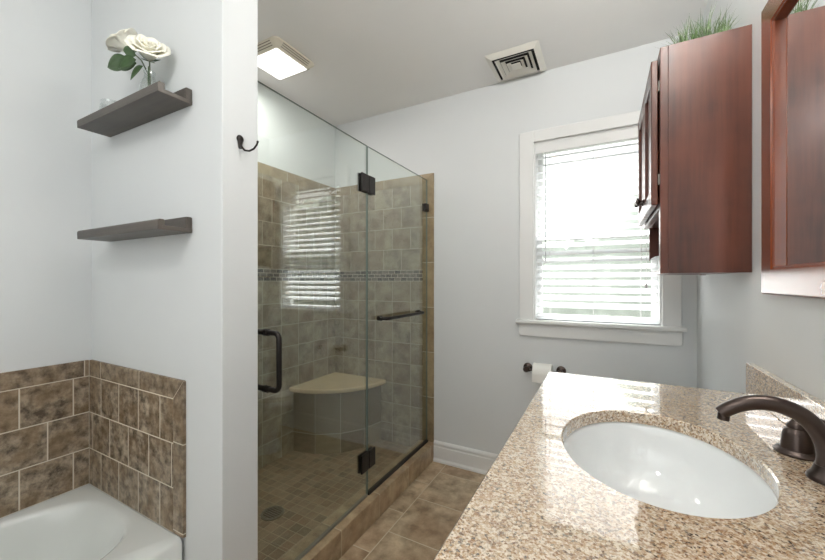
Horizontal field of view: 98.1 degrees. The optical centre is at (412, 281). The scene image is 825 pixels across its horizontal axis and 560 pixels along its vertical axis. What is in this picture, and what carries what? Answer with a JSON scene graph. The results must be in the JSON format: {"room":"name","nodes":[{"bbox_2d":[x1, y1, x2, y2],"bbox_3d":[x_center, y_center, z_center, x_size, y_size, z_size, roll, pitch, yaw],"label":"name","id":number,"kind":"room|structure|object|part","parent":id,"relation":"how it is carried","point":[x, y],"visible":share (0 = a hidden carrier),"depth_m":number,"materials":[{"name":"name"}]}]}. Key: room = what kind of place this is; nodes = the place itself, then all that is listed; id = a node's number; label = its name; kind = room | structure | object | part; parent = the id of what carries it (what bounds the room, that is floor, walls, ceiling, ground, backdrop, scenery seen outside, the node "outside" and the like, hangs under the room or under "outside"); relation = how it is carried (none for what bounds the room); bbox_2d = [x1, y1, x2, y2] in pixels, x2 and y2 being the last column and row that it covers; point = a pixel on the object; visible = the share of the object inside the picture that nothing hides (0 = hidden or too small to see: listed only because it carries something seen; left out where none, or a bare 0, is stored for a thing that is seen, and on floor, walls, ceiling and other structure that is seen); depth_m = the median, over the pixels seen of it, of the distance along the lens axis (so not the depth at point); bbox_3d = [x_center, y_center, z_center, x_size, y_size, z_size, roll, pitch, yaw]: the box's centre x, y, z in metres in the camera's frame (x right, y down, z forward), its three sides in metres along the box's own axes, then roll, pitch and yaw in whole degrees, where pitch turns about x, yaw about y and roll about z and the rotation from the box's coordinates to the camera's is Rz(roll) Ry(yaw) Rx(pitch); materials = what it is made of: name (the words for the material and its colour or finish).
{"room":"bathroom","nodes":[
{"label":"bathroom","id":0,"kind":"room"},
{"bbox_2d":[0,0,334,518],"bbox_3d":[-1.387,-0.010,1.487,0.110,2.440,3.309,0,0,28],"label":"wall","id":1,"kind":"structure","parent":0,"point":[46,45],"depth_m":1.42,"materials":[{"name":"paint"}]},
{"bbox_2d":[89,0,257,559],"bbox_3d":[-0.925,-0.010,1.340,0.864,2.440,0.147,0,0,28],"label":"wall partition","id":2,"kind":"structure","parent":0,"point":[173,378],"depth_m":1.18,"materials":[{"name":"paint"}]},
{"bbox_2d":[77,81,191,136],"bbox_3d":[-0.971,-0.591,1.234,0.546,0.050,0.101,0,0,28],"label":"shelf","id":3,"kind":"object","parent":2,"relation":"attached to","point":[152,102],"visible":1,"depth_m":1.19,"materials":[{"name":"grey wood"}]},
{"bbox_3d":[-0.864,-0.634,1.177,0.060,0.108,0.060,0,0,28],"label":"glass vase","id":4,"kind":"object","parent":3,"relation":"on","visible":0},
{"bbox_2d":[105,28,148,85],"bbox_3d":[-0.970,-0.725,1.204,0.187,0.268,0.093,0,0,39],"label":"rose","id":5,"kind":"object","parent":4,"relation":"in","point":[115,42],"visible":0.78,"depth_m":1.19,"materials":[{"name":"white plant"}]},
{"bbox_3d":[-0.916,-0.689,1.207,0.107,0.197,0.005,0,0,30],"label":"stem","id":6,"kind":"part","parent":5,"relation":"part of","materials":[{"name":"green plant"}]},
{"bbox_2d":[124,34,170,84],"bbox_3d":[-0.854,-0.693,1.136,0.146,0.204,0.090,0,0,-2],"label":"rose","id":7,"kind":"object","parent":4,"relation":"in","point":[149,48],"visible":1,"depth_m":1.13,"materials":[{"name":"white plant"}]},
{"bbox_3d":[-0.861,-0.656,1.172,0.013,0.130,0.009,0,0,28],"label":"stem","id":8,"kind":"part","parent":7,"relation":"part of","materials":[{"name":"green plant"}]},
{"bbox_2d":[77,217,191,241],"bbox_3d":[-0.971,-0.181,1.234,0.546,0.050,0.101,0,0,28],"label":"shelf","id":9,"kind":"object","parent":2,"relation":"attached to","point":[182,225],"visible":1,"depth_m":1.16,"materials":[{"name":"grey wood"}]},
{"bbox_2d":[236,135,258,151],"bbox_3d":[-0.517,-0.434,1.129,0.074,0.056,0.023,0,0,3],"label":"wall hook","id":10,"kind":"object","parent":2,"relation":"attached to","point":[240,139],"visible":1,"depth_m":1.12,"materials":[{"name":"brown metal"}]},
{"bbox_3d":[-0.544,-0.441,1.130,0.018,0.043,0.020,0,0,-12],"label":"hook plate","id":11,"kind":"part","parent":10,"relation":"part of","materials":[{"name":"brown metal"}]},
{"bbox_3d":[-0.514,-0.425,1.124,0.068,0.037,0.010,0,0,10],"label":"hook arm","id":12,"kind":"part","parent":10,"relation":"part of","materials":[{"name":"brown metal"}]},
{"bbox_2d":[258,440,409,559],"bbox_3d":[-0.614,1.212,2.040,0.750,0.115,1.402,0,0,28],"label":"floor","id":13,"kind":"structure","parent":0,"point":[310,488],"depth_m":2.00,"materials":[{"name":"tile"}]},
{"bbox_2d":[261,506,283,520],"bbox_3d":[-0.696,1.151,1.780,0.110,0.010,0.110,0,0,28],"label":"shower drain","id":14,"kind":"object","parent":13,"relation":"on","point":[271,513],"visible":1,"depth_m":1.78,"materials":[{"name":"metal"}]},
{"bbox_2d":[289,372,385,453],"bbox_3d":[-0.511,0.932,2.499,0.475,0.444,0.475,0,0,28],"label":"bench","id":15,"kind":"object","parent":13,"relation":"on","point":[330,409],"visible":0.96,"depth_m":2.42,"materials":[{"name":"stone"}]},
{"bbox_3d":[-0.511,0.725,2.499,0.475,0.030,0.475,0,0,28],"label":"seat","id":16,"kind":"part","parent":15,"relation":"part of","materials":[{"name":"stone"}]},
{"bbox_2d":[339,461,484,559],"bbox_3d":[0.078,1.250,0.701,1.526,0.080,3.309,0,0,28],"label":"floor","id":17,"kind":"structure","parent":0,"point":[420,520],"depth_m":1.82,"materials":[{"name":"tile"}]},
{"bbox_2d":[279,440,433,559],"bbox_3d":[-0.233,1.151,1.836,0.114,0.118,1.402,0,0,28],"label":"shower curb","id":18,"kind":"object","parent":17,"relation":"on","point":[340,539],"visible":0.92,"depth_m":1.75,"materials":[{"name":"tile"}]},
{"bbox_2d":[367,146,428,494],"bbox_3d":[-0.047,0.201,2.124,0.076,1.781,0.697,0,0,28],"label":"glass panel","id":19,"kind":"object","parent":18,"relation":"on","point":[425,207],"visible":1,"depth_m":2.05,"materials":[{"name":"clear glass"}]},
{"bbox_2d":[258,81,374,559],"bbox_3d":[-0.373,0.201,1.548,0.143,1.781,0.737,0,0,27],"label":"shower door","id":20,"kind":"structure","parent":19,"relation":"attached to","point":[366,183],"depth_m":1.74,"materials":[{"name":"clear glass"}]},
{"bbox_3d":[-0.550,0.280,1.284,0.067,0.225,0.025,0,0,27],"label":"pull handle","id":21,"kind":"part","parent":20,"relation":"part of","materials":[{"name":"brown metal"}]},
{"bbox_3d":[-0.483,0.280,1.249,0.067,0.225,0.025,0,0,27],"label":"pull handle","id":22,"kind":"part","parent":20,"relation":"part of","materials":[{"name":"brown metal"}]},
{"bbox_3d":[0.495,0.791,0.733,0.614,0.838,1.100,0,0,28],"label":"vanity cabinet","id":23,"kind":"object","parent":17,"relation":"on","visible":0},
{"bbox_2d":[433,363,824,559],"bbox_3d":[0.508,0.308,0.721,0.585,0.122,1.131,0,0,28],"label":"countertop","id":24,"kind":"structure","parent":23,"relation":"on","point":[534,502],"depth_m":0.57,"materials":[{"name":"stone"}]},
{"bbox_2d":[564,422,776,518],"bbox_3d":[0.493,0.454,0.729,0.375,0.168,0.488,0,0,28],"label":"sink basin","id":25,"kind":"object","parent":24,"relation":"in","point":[667,469],"visible":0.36,"depth_m":0.86,"materials":[{"name":"ceramic"}]},
{"bbox_2d":[715,395,824,484],"bbox_3d":[0.707,0.273,0.610,0.223,0.134,0.223,0,0,-17],"label":"faucet","id":26,"kind":"object","parent":24,"relation":"on","point":[802,437],"visible":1,"depth_m":0.65,"materials":[{"name":"brown metal"}]},
{"bbox_3d":[0.759,0.305,0.707,0.068,0.068,0.068,0,0,28],"label":"handle","id":27,"kind":"part","parent":26,"relation":"part of","materials":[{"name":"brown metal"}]},
{"bbox_2d":[258,0,707,125],"bbox_3d":[-0.343,-1.270,0.926,2.480,0.080,3.309,0,0,28],"label":"ceiling","id":28,"kind":"structure","parent":0,"point":[370,58],"depth_m":1.80,"materials":[{"name":"paint"}]},
{"bbox_2d":[258,36,313,79],"bbox_3d":[-0.740,-1.208,1.974,0.290,0.041,0.284,0,0,28],"label":"fan light","id":29,"kind":"object","parent":28,"relation":"attached to","point":[276,57],"visible":0.84,"depth_m":1.93,"materials":[{"name":"plastic"}]},
{"bbox_2d":[484,40,546,81],"bbox_3d":[0.585,-1.218,2.013,0.282,0.022,0.290,0,0,28],"label":"ceiling vent","id":30,"kind":"object","parent":28,"relation":"in","point":[527,58],"visible":1,"depth_m":1.99,"materials":[{"name":"white plastic"}]},
{"bbox_2d":[335,33,696,453],"bbox_3d":[0.420,-0.010,2.349,2.280,2.440,0.141,0,0,28],"label":"wall","id":31,"kind":"structure","parent":0,"point":[465,145],"depth_m":2.34,"materials":[{"name":"paint"}]},
{"bbox_2d":[433,440,497,474],"bbox_3d":[0.768,1.142,2.083,1.416,0.136,0.020,0,0,28],"label":"baseboard","id":32,"kind":"structure","parent":31,"relation":"attached to","point":[469,459],"depth_m":2.31,"materials":[{"name":"paint"}]},
{"bbox_2d":[523,363,565,372],"bbox_3d":[0.752,0.510,2.059,0.236,0.052,0.077,0,0,28],"label":"toilet paper holder","id":33,"kind":"object","parent":31,"relation":"attached to","point":[527,367],"visible":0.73,"depth_m":2.06,"materials":[{"name":"brown metal"}]},
{"bbox_3d":[0.671,0.510,2.102,0.052,0.052,0.077,0,0,28],"label":"post","id":34,"kind":"part","parent":33,"relation":"part of","materials":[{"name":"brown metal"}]},
{"bbox_2d":[532,363,552,382],"bbox_3d":[0.741,0.521,2.038,0.100,0.108,0.108,0,0,28],"label":"toilet paper roll","id":35,"kind":"object","parent":33,"relation":"on","point":[540,371],"visible":0.66,"depth_m":2.00,"materials":[{"name":"white paper"}]},
{"bbox_3d":[0.834,0.510,2.015,0.052,0.052,0.077,0,0,28],"label":"post","id":36,"kind":"part","parent":33,"relation":"part of","materials":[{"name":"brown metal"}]},
{"bbox_2d":[515,110,687,345],"bbox_3d":[1.016,-0.283,2.011,0.825,1.210,0.176,0,0,28],"label":"window","id":37,"kind":"structure","parent":31,"relation":"in","point":[669,331],"depth_m":2.03,"materials":[{"name":"paint"}]},
{"bbox_3d":[1.050,-0.529,2.075,0.609,0.569,0.030,0,0,28],"label":"sash","id":38,"kind":"part","parent":37,"relation":"part of","materials":[{"name":"paint"}]},
{"bbox_2d":[536,127,658,324],"bbox_3d":[1.004,-0.294,1.989,0.607,1.032,0.076,0,0,28],"label":"window blind","id":39,"kind":"object","parent":37,"relation":"attached to","point":[629,133],"visible":0.85,"depth_m":1.99,"materials":[{"name":"paint"}]},
{"bbox_3d":[1.009,-0.275,1.999,0.002,0.970,0.051,0,0,28],"label":"ladder cord","id":40,"kind":"part","parent":39,"relation":"part of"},
{"bbox_3d":[1.009,0.210,1.999,0.601,0.024,0.048,0,0,28],"label":"rail","id":41,"kind":"part","parent":39,"relation":"part of","materials":[{"name":"white plastic"}]},
{"bbox_3d":[1.208,-0.275,1.893,0.002,0.970,0.051,0,0,28],"label":"ladder cord","id":42,"kind":"part","parent":39,"relation":"part of","materials":[{"name":"white fabric"}]},
{"bbox_3d":[1.206,-0.357,1.846,0.016,0.786,0.016,0,0,28],"label":"pull cord","id":43,"kind":"part","parent":39,"relation":"part of","materials":[{"name":"white fabric"}]},
{"bbox_3d":[1.035,-0.025,2.048,0.609,0.502,0.030,0,0,28],"label":"sash","id":44,"kind":"part","parent":37,"relation":"part of","materials":[{"name":"paint"}]},
{"bbox_3d":[1.015,0.236,2.010,0.825,0.022,0.175,0,0,28],"label":"sill","id":45,"kind":"part","parent":37,"relation":"part of","materials":[{"name":"paint"}]},
{"bbox_2d":[697,0,824,401],"bbox_3d":[0.706,-0.010,0.364,0.100,2.440,3.309,0,0,28],"label":"wall","id":46,"kind":"structure","parent":0,"point":[738,325],"depth_m":1.08,"materials":[{"name":"paint"}]},
{"bbox_2d":[634,24,751,274],"bbox_3d":[1.053,-0.409,1.424,0.288,0.763,0.585,0,0,28],"label":"upper cabinet","id":47,"kind":"object","parent":46,"relation":"attached to","point":[694,200],"visible":1,"depth_m":1.16,"materials":[{"name":"brown wood"}]},
{"bbox_3d":[0.925,-0.325,1.458,0.032,0.029,0.029,0,0,28],"label":"knob","id":48,"kind":"part","parent":47,"relation":"part of","materials":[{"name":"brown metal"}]},
{"bbox_3d":[1.029,-0.735,1.597,0.020,0.055,0.172,0,0,28],"label":"door rail","id":49,"kind":"part","parent":47,"relation":"part of","materials":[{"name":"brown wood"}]},
{"bbox_3d":[1.033,-0.513,1.595,0.008,0.396,0.180,0,0,28],"label":"door","id":50,"kind":"part","parent":47,"relation":"part of","materials":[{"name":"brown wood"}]},
{"bbox_3d":[1.029,-0.291,1.597,0.020,0.055,0.172,0,0,28],"label":"door rail","id":51,"kind":"part","parent":47,"relation":"part of","materials":[{"name":"brown wood"}]},
{"bbox_3d":[0.897,-0.735,1.352,0.020,0.055,0.157,0,0,28],"label":"door rail","id":52,"kind":"part","parent":47,"relation":"part of","materials":[{"name":"brown wood"}]},
{"bbox_3d":[0.901,-0.513,1.350,0.008,0.396,0.165,0,0,28],"label":"door","id":53,"kind":"part","parent":47,"relation":"part of","materials":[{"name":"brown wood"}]},
{"bbox_3d":[0.897,-0.291,1.352,0.020,0.055,0.157,0,0,28],"label":"door rail","id":54,"kind":"part","parent":47,"relation":"part of","materials":[{"name":"brown wood"}]},
{"bbox_3d":[1.221,-0.409,1.655,0.211,0.762,0.018,0,0,28],"label":"panel","id":55,"kind":"part","parent":47,"relation":"part of","materials":[{"name":"brown wood"}]},
{"bbox_2d":[650,218,658,227],"bbox_3d":[1.087,-0.261,1.406,0.211,0.018,0.549,0,0,28],"label":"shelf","id":56,"kind":"object","parent":47,"relation":"attached to","point":[654,223],"depth_m":1.56,"materials":[{"name":"brown wood"}]},
{"bbox_3d":[0.984,-0.409,1.461,0.022,0.763,0.585,0,0,28],"label":"frame","id":57,"kind":"part","parent":47,"relation":"part of","materials":[{"name":"brown wood"}]},
{"bbox_2d":[659,5,738,48],"bbox_3d":[1.006,-0.873,1.266,0.230,0.165,0.143,0,0,21],"label":"potted grass","id":58,"kind":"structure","parent":47,"relation":"on","point":[693,35],"depth_m":1.24,"materials":[{"name":"green plant"}]},
{"bbox_2d":[746,363,824,423],"bbox_3d":[0.757,0.293,0.588,0.020,0.092,1.131,0,0,28],"label":"backsplash","id":59,"kind":"structure","parent":46,"relation":"attached to","point":[759,381],"depth_m":0.89,"materials":[{"name":"stone"}]},
{"bbox_2d":[761,0,824,298],"bbox_3d":[0.758,-0.352,0.592,0.022,0.773,0.872,0,0,28],"label":"framed mirror","id":60,"kind":"object","parent":46,"relation":"attached to","point":[792,31],"visible":1,"depth_m":0.84,"materials":[{"name":"brown wood"}]},
{"bbox_3d":[0.758,-0.703,0.592,0.022,0.073,0.872,0,0,28],"label":"frame rail","id":61,"kind":"part","parent":60,"relation":"part of","materials":[{"name":"wood"}]},
{"bbox_3d":[0.758,-0.003,0.592,0.022,0.073,0.872,0,0,28],"label":"frame rail","id":62,"kind":"part","parent":60,"relation":"part of","materials":[{"name":"wood"}]},
{"bbox_2d":[781,0,824,265],"bbox_3d":[0.765,-0.352,0.588,0.005,0.631,0.730,0,0,28],"label":"mirror glass","id":63,"kind":"object","parent":60,"relation":"on","point":[802,21],"depth_m":0.80,"materials":[{"name":"silver mirror"}]},
{"bbox_3d":[-1.370,1.250,0.625,0.954,0.080,1.807,0,0,28],"label":"floor","id":64,"kind":"structure","parent":0,"visible":0},
{"bbox_2d":[0,484,181,559],"bbox_3d":[-1.406,1.022,0.634,0.666,0.377,1.549,0,0,28],"label":"bathtub","id":65,"kind":"object","parent":64,"relation":"on","point":[82,523],"visible":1,"depth_m":1.28,"materials":[{"name":"ceramic"}]},
{"label":"outside","id":66,"kind":"structure","parent":0,"visible":0},
{"bbox_3d":[6.982,3.260,6.672,24.000,0.100,13.641,0,0,28],"label":"ground","id":67,"kind":"structure","parent":66,"visible":0},
{"bbox_2d":[543,170,650,317],"bbox_3d":[7.106,0.150,6.902,22.000,6.119,1.318,0,0,28],"label":"hedge","id":68,"kind":"object","parent":67,"relation":"on","point":[546,310],"visible":0.08,"depth_m":7.98,"materials":[{"name":"green plant"}]}
]}

